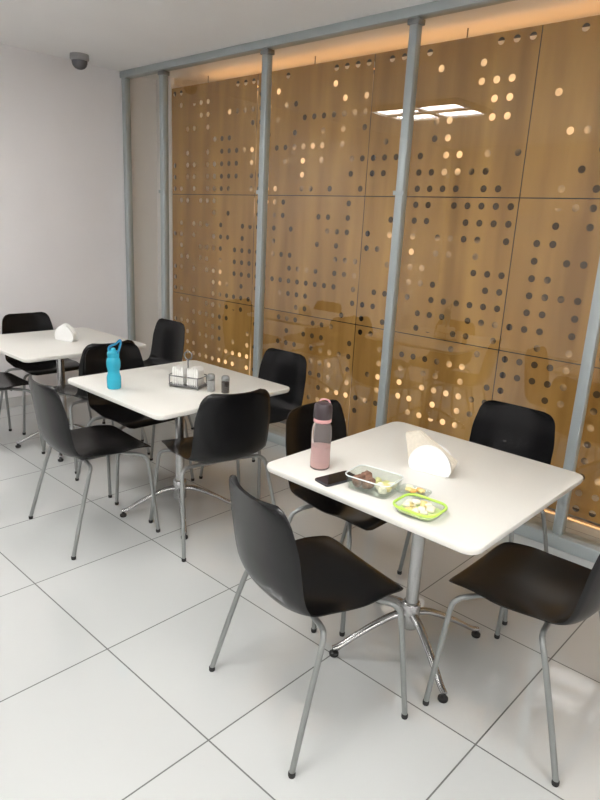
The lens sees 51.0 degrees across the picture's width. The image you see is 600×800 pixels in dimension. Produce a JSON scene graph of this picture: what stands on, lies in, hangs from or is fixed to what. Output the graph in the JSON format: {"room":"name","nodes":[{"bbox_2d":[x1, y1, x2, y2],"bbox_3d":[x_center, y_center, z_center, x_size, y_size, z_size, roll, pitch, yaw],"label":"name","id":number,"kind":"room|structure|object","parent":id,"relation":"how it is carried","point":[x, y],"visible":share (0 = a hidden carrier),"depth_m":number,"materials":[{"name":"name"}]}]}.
{"room":"eatery","nodes":[
{"label":"eatery","id":0,"kind":"room"},
{"bbox_2d":[0,44,215,398],"bbox_3d":[-3.072,-1.090,4.116,0.100,2.720,6.600,17,21,41],"label":"wall","id":1,"kind":"structure","parent":0,"point":[63,243],"depth_m":5.20,"materials":[{"name":"white paint"}]},
{"bbox_2d":[1,394,73,408],"bbox_3d":[-3.462,0.280,4.053,0.015,0.080,5.330,17,21,41],"label":"baseboard","id":2,"kind":"structure","parent":1,"relation":"attached to","point":[14,401],"depth_m":5.21,"materials":[{"name":"grey"}]},
{"bbox_2d":[156,77,174,319],"bbox_3d":[-1.233,-1.468,5.804,0.215,2.720,0.040,17,21,41],"label":"trim","id":3,"kind":"structure","parent":1,"relation":"attached to","point":[170,79],"depth_m":5.68,"materials":[{"name":"white paint"}]},
{"bbox_2d":[120,0,599,562],"bbox_3d":[1.111,-0.636,3.259,7.300,2.720,0.100,17,21,41],"label":"window frame","id":4,"kind":"structure","parent":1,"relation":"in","point":[415,16],"depth_m":3.85,"materials":[{"name":"silver metal"}]},
{"bbox_2d":[0,397,599,799],"bbox_3d":[-0.450,1.077,2.089,7.500,0.100,6.600,17,21,41],"label":"floor","id":5,"kind":"structure","parent":0,"point":[109,691],"depth_m":2.31,"materials":[{"name":"white tile"}]},
{"bbox_2d":[0,372,42,445],"bbox_3d":[-2.078,-0.067,4.189,0.552,0.811,0.504,17,21,41],"label":"dining chair","id":6,"kind":"object","parent":5,"relation":"on","point":[7,380],"visible":0.84,"depth_m":4.25,"materials":[{"name":"black plastic"}]},
{"bbox_2d":[0,312,91,434],"bbox_3d":[-1.970,-0.232,4.800,0.504,0.811,0.552,17,21,41],"label":"dining chair","id":7,"kind":"object","parent":5,"relation":"on","point":[34,321],"visible":0.56,"depth_m":4.78,"materials":[{"name":"black plastic"}]},
{"bbox_2d":[0,327,145,461],"bbox_3d":[-1.627,-0.039,4.303,0.840,0.740,0.840,17,21,41],"label":"cafe table","id":8,"kind":"object","parent":5,"relation":"on","point":[36,346],"visible":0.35,"depth_m":4.16,"materials":[{"name":"laminate"}]},
{"bbox_2d":[55,326,77,341],"bbox_3d":[-1.565,-0.451,4.218,0.160,0.104,0.060,9,17,22],"label":"napkin holder","id":9,"kind":"object","parent":8,"relation":"on","point":[62,333],"visible":0.98,"depth_m":4.20,"materials":[{"name":"white plastic"}]},
{"bbox_2d":[61,323,76,339],"bbox_3d":[-1.564,-0.460,4.215,0.148,0.106,0.035,9,17,22],"label":"napkin stack","id":10,"kind":"object","parent":9,"relation":"in","point":[65,324],"visible":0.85,"depth_m":4.20,"materials":[{"name":"white paper"}]},
{"bbox_2d":[28,375,159,559],"bbox_3d":[-1.064,0.266,3.183,0.504,0.811,0.552,-11,21,-42],"label":"dining chair","id":11,"kind":"object","parent":5,"relation":"on","point":[85,444],"visible":1,"depth_m":3.05,"materials":[{"name":"black plastic"}]},
{"bbox_2d":[42,340,149,473],"bbox_3d":[-1.356,-0.021,4.158,0.504,0.811,0.552,17,21,41],"label":"dining chair","id":12,"kind":"object","parent":5,"relation":"on","point":[71,390],"visible":0.3,"depth_m":3.94,"materials":[{"name":"black plastic"}]},
{"bbox_2d":[75,343,193,504],"bbox_3d":[-0.998,0.105,3.772,0.504,0.811,0.552,17,21,41],"label":"dining chair","id":13,"kind":"object","parent":5,"relation":"on","point":[130,356],"visible":0.54,"depth_m":3.75,"materials":[{"name":"black plastic"}]},
{"bbox_2d":[102,318,193,441],"bbox_3d":[-1.157,-0.185,4.780,0.552,0.811,0.504,17,21,41],"label":"dining chair","id":14,"kind":"object","parent":5,"relation":"on","point":[167,347],"visible":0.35,"depth_m":4.89,"materials":[{"name":"black plastic"}]},
{"bbox_2d":[68,360,289,538],"bbox_3d":[-0.647,0.267,3.387,0.840,0.740,0.840,17,21,41],"label":"cafe table","id":15,"kind":"object","parent":5,"relation":"on","point":[146,391],"visible":0.79,"depth_m":3.24,"materials":[{"name":"laminate"}]},
{"bbox_2d":[106,339,121,389],"bbox_3d":[-0.916,-0.179,3.091,0.070,0.252,0.078,-6,18,-28],"label":"water bottle","id":16,"kind":"object","parent":15,"relation":"on","point":[113,363],"visible":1,"depth_m":3.08,"materials":[{"name":"blue plastic"}]},
{"bbox_2d":[169,351,206,390],"bbox_3d":[-0.570,-0.160,3.207,0.182,0.186,0.112,8,16,17],"label":"condiment caddy","id":17,"kind":"object","parent":15,"relation":"on","point":[171,384],"visible":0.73,"depth_m":3.19,"materials":[{"name":"metal"}]},
{"bbox_2d":[172,366,174,383],"bbox_3d":[-0.634,-0.134,3.236,0.010,0.093,0.072,8,16,17],"label":"sachet","id":18,"kind":"object","parent":17,"relation":"in","point":[173,368],"visible":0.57,"depth_m":3.20,"materials":[{"name":"white paper"}]},
{"bbox_2d":[175,363,182,383],"bbox_3d":[-0.622,-0.135,3.232,0.010,0.099,0.072,8,16,17],"label":"sachet","id":19,"kind":"object","parent":17,"relation":"in","point":[181,364],"visible":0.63,"depth_m":3.20,"materials":[{"name":"white paper"}]},
{"bbox_2d":[179,369,181,384],"bbox_3d":[-0.599,-0.123,3.227,0.010,0.081,0.072,8,16,17],"label":"sachet","id":20,"kind":"object","parent":17,"relation":"in","point":[180,369],"visible":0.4,"depth_m":3.19,"materials":[{"name":"white paper"}]},
{"bbox_2d":[177,365,184,384],"bbox_3d":[-0.611,-0.129,3.229,0.010,0.089,0.072,8,16,17],"label":"sachet","id":21,"kind":"object","parent":17,"relation":"in","point":[178,368],"visible":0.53,"depth_m":3.20,"materials":[{"name":"white paper"}]},
{"bbox_2d":[181,365,189,384],"bbox_3d":[-0.587,-0.130,3.221,0.010,0.098,0.072,8,16,17],"label":"sachet","id":22,"kind":"object","parent":17,"relation":"in","point":[184,368],"visible":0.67,"depth_m":3.20,"materials":[{"name":"white paper"}]},
{"bbox_2d":[171,383,204,388],"bbox_3d":[-0.574,-0.078,3.230,0.170,0.004,0.100,8,16,17],"label":"tray","id":23,"kind":"object","parent":17,"relation":"on","point":[172,384],"depth_m":3.18,"materials":[{"name":"metal"}]},
{"bbox_2d":[187,366,193,385],"bbox_3d":[-0.556,-0.123,3.212,0.010,0.092,0.072,8,16,17],"label":"sachet","id":24,"kind":"object","parent":17,"relation":"in","point":[192,366],"visible":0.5,"depth_m":3.18,"materials":[{"name":"white paper"}]},
{"bbox_2d":[189,366,195,385],"bbox_3d":[-0.545,-0.122,3.208,0.010,0.095,0.072,8,16,17],"label":"sachet","id":25,"kind":"object","parent":17,"relation":"in","point":[190,369],"visible":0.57,"depth_m":3.17,"materials":[{"name":"white paper"}]},
{"bbox_2d":[191,366,197,386],"bbox_3d":[-0.533,-0.121,3.205,0.010,0.096,0.072,8,16,17],"label":"sachet","id":26,"kind":"object","parent":17,"relation":"in","point":[192,370],"visible":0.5,"depth_m":3.17,"materials":[{"name":"white paper"}]},
{"bbox_2d":[193,365,200,386],"bbox_3d":[-0.521,-0.121,3.201,0.010,0.099,0.072,8,16,17],"label":"sachet","id":27,"kind":"object","parent":17,"relation":"in","point":[194,371],"visible":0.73,"depth_m":3.17,"materials":[{"name":"white paper"}]},
{"bbox_2d":[196,367,203,386],"bbox_3d":[-0.509,-0.117,3.198,0.010,0.095,0.072,8,16,17],"label":"sachet","id":28,"kind":"object","parent":17,"relation":"in","point":[200,371],"visible":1,"depth_m":3.19,"materials":[{"name":"white paper"}]},
{"bbox_2d":[207,373,214,390],"bbox_3d":[-0.446,-0.089,3.154,0.041,0.091,0.041,17,21,41],"label":"shaker","id":29,"kind":"object","parent":15,"relation":"on","point":[210,382],"visible":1,"depth_m":3.14,"materials":[{"name":"clear glass"}]},
{"bbox_2d":[221,375,229,392],"bbox_3d":[-0.372,-0.080,3.133,0.041,0.091,0.041,17,21,41],"label":"shaker","id":30,"kind":"object","parent":15,"relation":"on","point":[225,379],"visible":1,"depth_m":3.12,"materials":[{"name":"clear glass"}]},
{"bbox_2d":[149,388,275,561],"bbox_3d":[-0.429,0.293,3.202,0.552,0.811,0.504,-7,19,-32],"label":"dining chair","id":31,"kind":"object","parent":5,"relation":"on","point":[227,427],"visible":1,"depth_m":2.98,"materials":[{"name":"black plastic"}]},
{"bbox_2d":[172,74,260,374],"bbox_3d":[-0.747,-1.280,5.393,1.076,2.628,0.060,17,21,41],"label":"screen","id":32,"kind":"object","parent":5,"relation":"on","point":[223,95],"visible":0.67,"depth_m":5.28,"materials":[{"name":"brown wood"}]},
{"bbox_2d":[199,348,306,499],"bbox_3d":[-0.254,0.124,3.841,0.552,0.811,0.504,17,21,41],"label":"dining chair","id":33,"kind":"object","parent":5,"relation":"on","point":[279,366],"visible":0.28,"depth_m":3.90,"materials":[{"name":"black plastic"}]},
{"bbox_2d":[209,475,407,778],"bbox_3d":[0.031,0.631,2.079,0.504,0.811,0.552,-8,19,-33],"label":"dining chair","id":34,"kind":"object","parent":5,"relation":"on","point":[314,577],"visible":1,"depth_m":1.94,"materials":[{"name":"black plastic"}]},
{"bbox_2d":[250,54,375,436],"bbox_3d":[0.039,-1.043,4.690,1.076,2.628,0.060,17,21,41],"label":"screen","id":35,"kind":"object","parent":5,"relation":"on","point":[312,86],"visible":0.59,"depth_m":4.53,"materials":[{"name":"brown wood"}]},
{"bbox_2d":[286,399,386,636],"bbox_3d":[0.201,0.455,2.740,0.504,0.811,0.552,17,21,41],"label":"dining chair","id":36,"kind":"object","parent":5,"relation":"on","point":[299,421],"visible":0.36,"depth_m":2.68,"materials":[{"name":"black plastic"}]},
{"bbox_2d":[267,422,582,703],"bbox_3d":[0.438,0.607,2.371,0.840,0.740,0.840,17,21,41],"label":"cafe table","id":37,"kind":"object","parent":5,"relation":"on","point":[489,493],"visible":0.87,"depth_m":2.20,"materials":[{"name":"white laminate"}]},
{"bbox_2d":[310,398,331,470],"bbox_3d":[0.076,0.119,2.206,0.071,0.251,0.071,8,17,19],"label":"water bottle","id":38,"kind":"object","parent":37,"relation":"on","point":[321,428],"visible":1,"depth_m":2.18,"materials":[{"name":"pink plastic"}]},
{"bbox_2d":[315,471,354,486],"bbox_3d":[0.126,0.267,2.139,0.146,0.008,0.072,-9,19,-36],"label":"smartphone","id":39,"kind":"object","parent":37,"relation":"on","point":[337,478],"visible":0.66,"depth_m":2.12,"materials":[{"name":"black glass"}]},
{"bbox_2d":[345,464,403,498],"bbox_3d":[0.242,0.270,2.066,0.171,0.053,0.128,13,19,33],"label":"food container","id":40,"kind":"object","parent":37,"relation":"on","point":[397,490],"visible":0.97,"depth_m":2.04,"materials":[{"name":"clear glass"}]},
{"bbox_2d":[352,474,365,486],"bbox_3d":[0.194,0.264,2.076,0.034,0.039,0.059,13,19,33],"label":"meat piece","id":41,"kind":"object","parent":40,"relation":"in","point":[356,482],"visible":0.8,"depth_m":2.06,"materials":[{"name":"brown food"}]},
{"bbox_2d":[361,470,371,476],"bbox_3d":[0.223,0.257,2.109,0.039,0.037,0.042,13,19,33],"label":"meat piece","id":42,"kind":"object","parent":40,"relation":"in","point":[366,473],"visible":0.55,"depth_m":2.10,"materials":[{"name":"brown food"}]},
{"bbox_2d":[362,477,375,488],"bbox_3d":[0.223,0.272,2.054,0.036,0.039,0.056,13,19,33],"label":"meat piece","id":43,"kind":"object","parent":40,"relation":"in","point":[365,485],"visible":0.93,"depth_m":2.04,"materials":[{"name":"brown food"}]},
{"bbox_2d":[375,477,381,482],"bbox_3d":[0.260,0.270,2.091,0.026,0.025,0.031,9,17,21],"label":"fruit piece","id":44,"kind":"object","parent":40,"relation":"in","point":[378,479],"visible":0.49,"depth_m":2.08,"materials":[{"name":"yellow food"}]},
{"bbox_2d":[376,482,384,489],"bbox_3d":[0.262,0.282,2.050,0.025,0.025,0.028,-9,19,-36],"label":"fruit piece","id":45,"kind":"object","parent":40,"relation":"in","point":[379,483],"visible":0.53,"depth_m":2.05,"materials":[{"name":"beige food"}]},
{"bbox_2d":[378,487,386,493],"bbox_3d":[0.265,0.290,2.020,0.030,0.025,0.026,-5,18,-27],"label":"fruit piece","id":46,"kind":"object","parent":40,"relation":"in","point":[381,490],"visible":0.95,"depth_m":2.01,"materials":[{"name":"beige food"}]},
{"bbox_2d":[385,484,391,492],"bbox_3d":[0.285,0.285,2.039,0.025,0.026,0.028,4,16,2],"label":"fruit piece","id":47,"kind":"object","parent":40,"relation":"in","point":[389,489],"visible":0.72,"depth_m":2.03,"materials":[{"name":"yellow food"}]},
{"bbox_2d":[388,482,396,489],"bbox_3d":[0.302,0.281,2.060,0.032,0.026,0.026,6,16,12],"label":"fruit piece","id":48,"kind":"object","parent":40,"relation":"in","point":[390,483],"visible":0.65,"depth_m":2.05,"materials":[{"name":"beige food"}]},
{"bbox_2d":[393,493,447,521],"bbox_3d":[0.365,0.330,1.920,0.150,0.028,0.132,15,20,37],"label":"food container","id":49,"kind":"object","parent":37,"relation":"on","point":[401,508],"visible":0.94,"depth_m":1.90,"materials":[{"name":"green plastic"}]},
{"bbox_2d":[413,499,420,504],"bbox_3d":[0.360,0.315,1.942,0.025,0.015,0.023,2,16,-3],"label":"food piece","id":50,"kind":"object","parent":49,"relation":"in","point":[416,501],"visible":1,"depth_m":1.94,"materials":[{"name":"white food"}]},
{"bbox_2d":[418,506,424,511],"bbox_3d":[0.365,0.329,1.890,0.022,0.016,0.024,6,16,12],"label":"food piece","id":51,"kind":"object","parent":49,"relation":"in","point":[420,508],"visible":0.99,"depth_m":1.88,"materials":[{"name":"white food"}]},
{"bbox_2d":[426,507,434,512],"bbox_3d":[0.396,0.334,1.910,0.029,0.012,0.027,7,16,14],"label":"food piece","id":52,"kind":"object","parent":49,"relation":"in","point":[428,509],"visible":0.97,"depth_m":1.90,"materials":[{"name":"beige food"}]},
{"bbox_2d":[408,444,451,477],"bbox_3d":[0.473,0.206,2.244,0.160,0.104,0.060,13,18,31],"label":"napkin holder","id":53,"kind":"object","parent":37,"relation":"on","point":[430,459],"visible":0.88,"depth_m":2.22,"materials":[{"name":"white plastic"}]},
{"bbox_2d":[406,430,457,473],"bbox_3d":[0.467,0.181,2.246,0.196,0.130,0.032,13,18,31],"label":"napkin stack","id":54,"kind":"object","parent":53,"relation":"in","point":[416,438],"visible":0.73,"depth_m":2.25,"materials":[{"name":"paper"}]},
{"bbox_2d":[348,25,543,440],"bbox_3d":[0.825,-0.807,3.988,1.076,2.628,0.060,17,21,41],"label":"screen","id":55,"kind":"object","parent":5,"relation":"on","point":[455,92],"visible":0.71,"depth_m":3.85,"materials":[{"name":"brown wood"}]},
{"bbox_2d":[397,400,554,625],"bbox_3d":[0.841,0.453,2.862,0.552,0.811,0.504,17,21,41],"label":"dining chair","id":56,"kind":"object","parent":5,"relation":"on","point":[529,433],"visible":0.31,"depth_m":2.93,"materials":[{"name":"black plastic"}]},
{"bbox_2d":[423,542,599,787],"bbox_3d":[0.802,0.665,2.097,0.504,0.811,0.552,17,21,41],"label":"dining chair","id":57,"kind":"object","parent":5,"relation":"on","point":[530,581],"visible":1,"depth_m":2.08,"materials":[{"name":"black plastic"}]},
{"bbox_2d":[493,15,599,523],"bbox_3d":[1.610,-0.570,3.286,1.076,2.628,0.060,17,21,41],"label":"screen","id":58,"kind":"object","parent":5,"relation":"on","point":[569,58],"visible":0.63,"depth_m":3.40,"materials":[{"name":"brown wood"}]},
{"bbox_2d":[547,507,599,525],"bbox_3d":[0.837,0.434,4.389,4.900,0.027,0.040,17,21,41],"label":"led strip","id":59,"kind":"object","parent":5,"relation":"on","point":[547,507],"visible":0.02,"depth_m":3.66,"materials":[{"name":"white plastic"}]},
{"bbox_2d":[0,0,599,86],"bbox_3d":[-0.311,-1.635,1.331,7.500,0.100,6.600,17,21,41],"label":"ceiling","id":60,"kind":"structure","parent":0,"point":[118,35],"depth_m":3.88,"materials":[{"name":"white paint"}]},
{"bbox_2d":[70,52,88,69],"bbox_3d":[-1.669,-2.558,4.761,0.140,0.105,0.140,17,21,41],"label":"security camera","id":61,"kind":"object","parent":60,"relation":"attached to","point":[79,60],"visible":1,"depth_m":4.72,"materials":[{"name":"grey plastic"}]},
{"bbox_2d":[208,28,468,90],"bbox_3d":[0.992,-2.099,3.709,4.900,0.160,0.044,17,21,41],"label":"suspension rod","id":62,"kind":"object","parent":60,"relation":"hanging from","point":[467,28],"visible":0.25,"depth_m":4.45,"materials":[{"name":"grey metal"}]},
{"bbox_2d":[217,59,599,484],"bbox_3d":[1.843,-0.811,4.019,7.300,2.720,0.100,17,21,41],"label":"wall","id":63,"kind":"structure","parent":0,"point":[558,92],"depth_m":4.75,"materials":[{"name":"brown"}]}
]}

